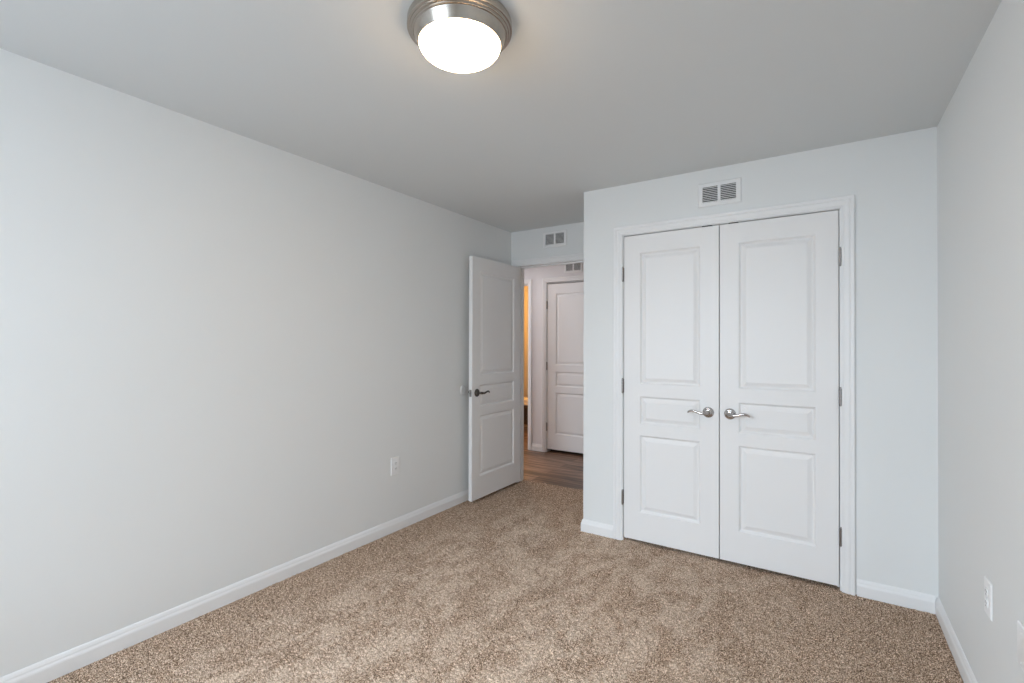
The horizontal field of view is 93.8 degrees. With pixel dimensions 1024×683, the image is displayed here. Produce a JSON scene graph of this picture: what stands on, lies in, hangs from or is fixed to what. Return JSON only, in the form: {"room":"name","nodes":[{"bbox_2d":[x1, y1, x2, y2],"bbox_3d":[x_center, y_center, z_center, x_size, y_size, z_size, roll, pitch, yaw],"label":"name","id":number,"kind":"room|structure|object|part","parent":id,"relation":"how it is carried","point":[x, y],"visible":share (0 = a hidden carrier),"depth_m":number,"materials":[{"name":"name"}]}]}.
{"room":"empty bedroom","nodes":[
{"label":"empty bedroom","id":0,"kind":"room"},
{"bbox_2d":[0,48,510,676],"bbox_3d":[-1.423,0.156,2.647,0.115,2.490,5.220,0,0,33],"label":"wall","id":1,"kind":"structure","parent":0,"point":[219,347],"depth_m":2.31,"materials":[{"name":"white paint"}]},
{"bbox_2d":[0,489,467,682],"bbox_3d":[-1.377,1.306,2.597,0.013,0.088,4.965,0,0,33],"label":"baseboard","id":2,"kind":"structure","parent":1,"relation":"attached to","point":[47,670],"depth_m":2.35,"materials":[{"name":"white paint"}]},
{"bbox_2d":[391,456,398,475],"bbox_3d":[-0.835,0.891,3.432,0.009,0.124,0.078,0,0,33],"label":"electrical outlet","id":3,"kind":"object","parent":1,"relation":"attached to","point":[394,461],"visible":1,"depth_m":3.42,"materials":[{"name":"white plastic"}]},
{"bbox_2d":[460,385,465,394],"bbox_3d":[-0.414,0.416,4.078,0.010,0.083,0.083,0,0,33],"label":"bumper cover","id":4,"kind":"object","parent":1,"relation":"attached to","point":[463,388],"visible":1,"depth_m":4.07,"materials":[{"name":"white rubber"}]},
{"bbox_2d":[0,0,1001,232],"bbox_3d":[-0.420,-1.104,4.482,6.800,0.060,9.370,0,0,33],"label":"ceiling","id":5,"kind":"structure","parent":0,"point":[582,96],"depth_m":1.99,"materials":[{"name":"white paint"}]},
{"bbox_2d":[407,0,511,72],"bbox_3d":[-0.179,-1.029,1.645,0.357,0.126,0.357,0,0,33],"label":"ceiling light","id":6,"kind":"object","parent":5,"relation":"attached to","point":[458,36],"visible":1,"depth_m":1.56,"materials":[{"name":"white glass"}]},
{"bbox_3d":[-0.179,-0.996,1.644,0.278,0.060,0.278,0,0,33],"label":"lamp shade","id":7,"kind":"part","parent":6,"relation":"part of","materials":[{"name":"white glass"}]},
{"bbox_2d":[47,424,963,682],"bbox_3d":[-0.396,1.394,4.514,6.800,0.065,9.252,0,0,33],"label":"floor","id":8,"kind":"structure","parent":0,"point":[504,585],"depth_m":2.32,"materials":[{"name":"carpet"}]},
{"bbox_2d":[524,405,527,424],"bbox_3d":[0.139,1.204,7.804,1.200,0.385,0.400,0,0,33],"label":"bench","id":9,"kind":"object","parent":8,"relation":"on","point":[525,406],"visible":0.02,"depth_m":7.53,"materials":[{"name":"brown wood"}]},
{"bbox_2d":[524,397,527,404],"bbox_3d":[0.223,0.967,7.751,0.600,0.089,0.300,0,0,33],"label":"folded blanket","id":10,"kind":"object","parent":9,"relation":"on","point":[525,398],"visible":0.02,"depth_m":7.59,"materials":[{"name":"beige fabric"}]},
{"bbox_2d":[524,286,527,397],"bbox_3d":[0.697,0.202,8.386,4.400,2.490,0.110,0,0,33],"label":"wall","id":11,"kind":"structure","parent":0,"point":[525,287],"depth_m":8.61,"materials":[{"name":"beige paint"}]},
{"bbox_2d":[511,222,583,265],"bbox_3d":[1.300,0.173,3.918,3.056,2.490,0.115,0,0,33],"label":"wall","id":12,"kind":"structure","parent":0,"point":[528,244],"depth_m":4.53,"materials":[{"name":"white paint"}]},
{"bbox_2d":[468,256,519,501],"bbox_3d":[-0.142,0.312,4.333,0.162,2.060,0.774,0,0,33],"label":"door","id":13,"kind":"structure","parent":12,"relation":"in","point":[494,287],"depth_m":4.28,"materials":[{"name":"white paint"}]},
{"bbox_2d":[512,253,583,266],"bbox_3d":[0.376,0.288,4.440,0.901,2.161,0.018,0,0,33],"label":"door frame","id":14,"kind":"structure","parent":12,"relation":"attached to","point":[576,256],"depth_m":4.47,"materials":[{"name":"white paint"}]},
{"bbox_2d":[517,259,583,481],"bbox_3d":[0.412,0.310,4.496,0.811,2.118,0.114,0,0,33],"label":"trim","id":15,"kind":"structure","parent":12,"relation":"attached to","point":[522,267],"depth_m":4.70,"materials":[{"name":"white paint"}]},
{"bbox_2d":[543,229,566,247],"bbox_3d":[0.396,-0.953,4.444,0.250,0.150,0.009,0,0,33],"label":"air vent","id":16,"kind":"object","parent":12,"relation":"in","point":[557,238],"visible":1,"depth_m":4.44,"materials":[{"name":"white metal"}]},
{"bbox_2d":[524,263,583,443],"bbox_3d":[0.566,0.185,5.991,6.800,2.490,0.115,0,0,33],"label":"wall","id":17,"kind":"structure","parent":0,"point":[536,274],"depth_m":6.08,"materials":[{"name":"white paint"}]},
{"bbox_2d":[524,279,531,449],"bbox_3d":[-0.139,0.295,6.370,0.930,2.183,0.018,0,0,33],"label":"door frame","id":18,"kind":"structure","parent":17,"relation":"attached to","point":[528,281],"depth_m":6.12,"materials":[{"name":"white paint"}]},
{"bbox_2d":[531,443,541,451],"bbox_3d":[0.313,1.342,6.069,0.151,0.088,0.013,0,0,33],"label":"baseboard","id":19,"kind":"structure","parent":17,"relation":"attached to","point":[535,447],"depth_m":6.06,"materials":[{"name":"white paint"}]},
{"bbox_2d":[542,275,583,451],"bbox_3d":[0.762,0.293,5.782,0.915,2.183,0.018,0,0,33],"label":"door frame","id":20,"kind":"structure","parent":17,"relation":"attached to","point":[575,277],"depth_m":6.01,"materials":[{"name":"white paint"}]},
{"bbox_2d":[546,282,583,452],"bbox_3d":[0.761,0.313,5.791,0.795,2.060,0.099,0,0,33],"label":"door","id":21,"kind":"structure","parent":17,"relation":"in","point":[565,303],"depth_m":5.88,"materials":[{"name":"white paint"}]},
{"bbox_2d":[564,263,582,272],"bbox_3d":[0.744,-0.910,5.811,0.250,0.150,0.009,0,0,33],"label":"air vent","id":22,"kind":"object","parent":17,"relation":"in","point":[577,267],"visible":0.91,"depth_m":5.81,"materials":[{"name":"white metal"}]},
{"bbox_2d":[583,127,938,600],"bbox_3d":[1.355,0.166,2.973,1.930,2.490,0.115,0,0,33],"label":"wall","id":23,"kind":"structure","parent":0,"point":[892,179],"depth_m":2.54,"materials":[{"name":"white paint"}]},
{"bbox_2d":[621,225,719,558],"bbox_3d":[1.011,0.307,3.116,0.619,2.065,0.099,0,0,33],"label":"door","id":24,"kind":"structure","parent":23,"relation":"in","point":[670,496],"depth_m":3.12,"materials":[{"name":"white paint"}]},
{"bbox_3d":[1.161,0.440,2.986,0.128,0.029,0.047,0,0,33],"label":"lever","id":25,"kind":"part","parent":24,"relation":"part of","materials":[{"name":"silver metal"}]},
{"bbox_3d":[1.221,0.442,2.983,0.067,0.067,0.018,0,0,33],"label":"handle","id":26,"kind":"part","parent":24,"relation":"part of","materials":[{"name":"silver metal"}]},
{"bbox_2d":[698,177,740,207],"bbox_3d":[1.279,-0.917,2.959,0.250,0.150,0.009,0,0,33],"label":"air vent","id":27,"kind":"object","parent":23,"relation":"in","point":[723,192],"visible":1,"depth_m":2.96,"materials":[{"name":"white metal"}]},
{"bbox_2d":[613,194,854,595],"bbox_3d":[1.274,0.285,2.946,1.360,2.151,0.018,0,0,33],"label":"door frame","id":28,"kind":"structure","parent":23,"relation":"attached to","point":[846,203],"depth_m":2.62,"materials":[{"name":"white paint"}]},
{"bbox_2d":[720,210,841,585],"bbox_3d":[1.534,0.306,2.774,0.620,2.065,0.099,0,0,33],"label":"door","id":29,"kind":"structure","parent":23,"relation":"in","point":[781,393],"depth_m":2.78,"materials":[{"name":"white paint"}]},
{"bbox_3d":[1.326,0.442,2.915,0.067,0.067,0.018,0,0,33],"label":"handle","id":30,"kind":"part","parent":29,"relation":"part of","materials":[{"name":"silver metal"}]},
{"bbox_3d":[1.352,0.439,2.861,0.128,0.029,0.047,0,0,33],"label":"lever","id":31,"kind":"part","parent":29,"relation":"part of","materials":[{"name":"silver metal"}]},
{"bbox_2d":[857,579,934,613],"bbox_3d":[1.980,1.316,2.478,0.318,0.088,0.013,0,0,33],"label":"baseboard","id":32,"kind":"structure","parent":23,"relation":"attached to","point":[902,597],"depth_m":2.47,"materials":[{"name":"white paint"}]},
{"bbox_2d":[937,0,1023,682],"bbox_3d":[1.232,0.152,0.914,0.115,2.490,5.220,0,0,33],"label":"wall","id":33,"kind":"structure","parent":0,"point":[980,131],"depth_m":1.69,"materials":[{"name":"white paint"}]},
{"bbox_2d":[935,596,977,682],"bbox_3d":[0.968,1.300,0.625,0.013,0.088,4.223,0,0,33],"label":"baseboard","id":34,"kind":"structure","parent":33,"relation":"attached to","point":[961,661],"depth_m":2.05,"materials":[{"name":"white paint"}]},
{"bbox_2d":[984,576,992,621],"bbox_3d":[1.641,0.885,1.653,0.009,0.124,0.078,0,0,33],"label":"electrical outlet","id":35,"kind":"object","parent":33,"relation":"attached to","point":[988,587],"visible":1,"depth_m":1.64,"materials":[{"name":"white plastic"}]},
{"bbox_2d":[1017,620,1023,671],"bbox_3d":[1.455,0.875,1.366,0.007,0.124,0.078,0,0,33],"label":"wall plate","id":36,"kind":"object","parent":33,"relation":"attached to","point":[1020,628],"visible":1,"depth_m":1.37,"materials":[{"name":"white plastic"}]},
{"bbox_3d":[0.803,0.170,3.788,0.115,2.490,0.646,0,0,33],"label":"wall","id":37,"kind":"structure","parent":0,"visible":0},
{"bbox_2d":[581,519,612,537],"bbox_3d":[0.802,1.321,3.690,0.244,0.088,0.755,0,0,33],"label":"baseboard","id":38,"kind":"structure","parent":37,"relation":"attached to","point":[589,526],"depth_m":3.37,"materials":[{"name":"white paint"}]}
]}

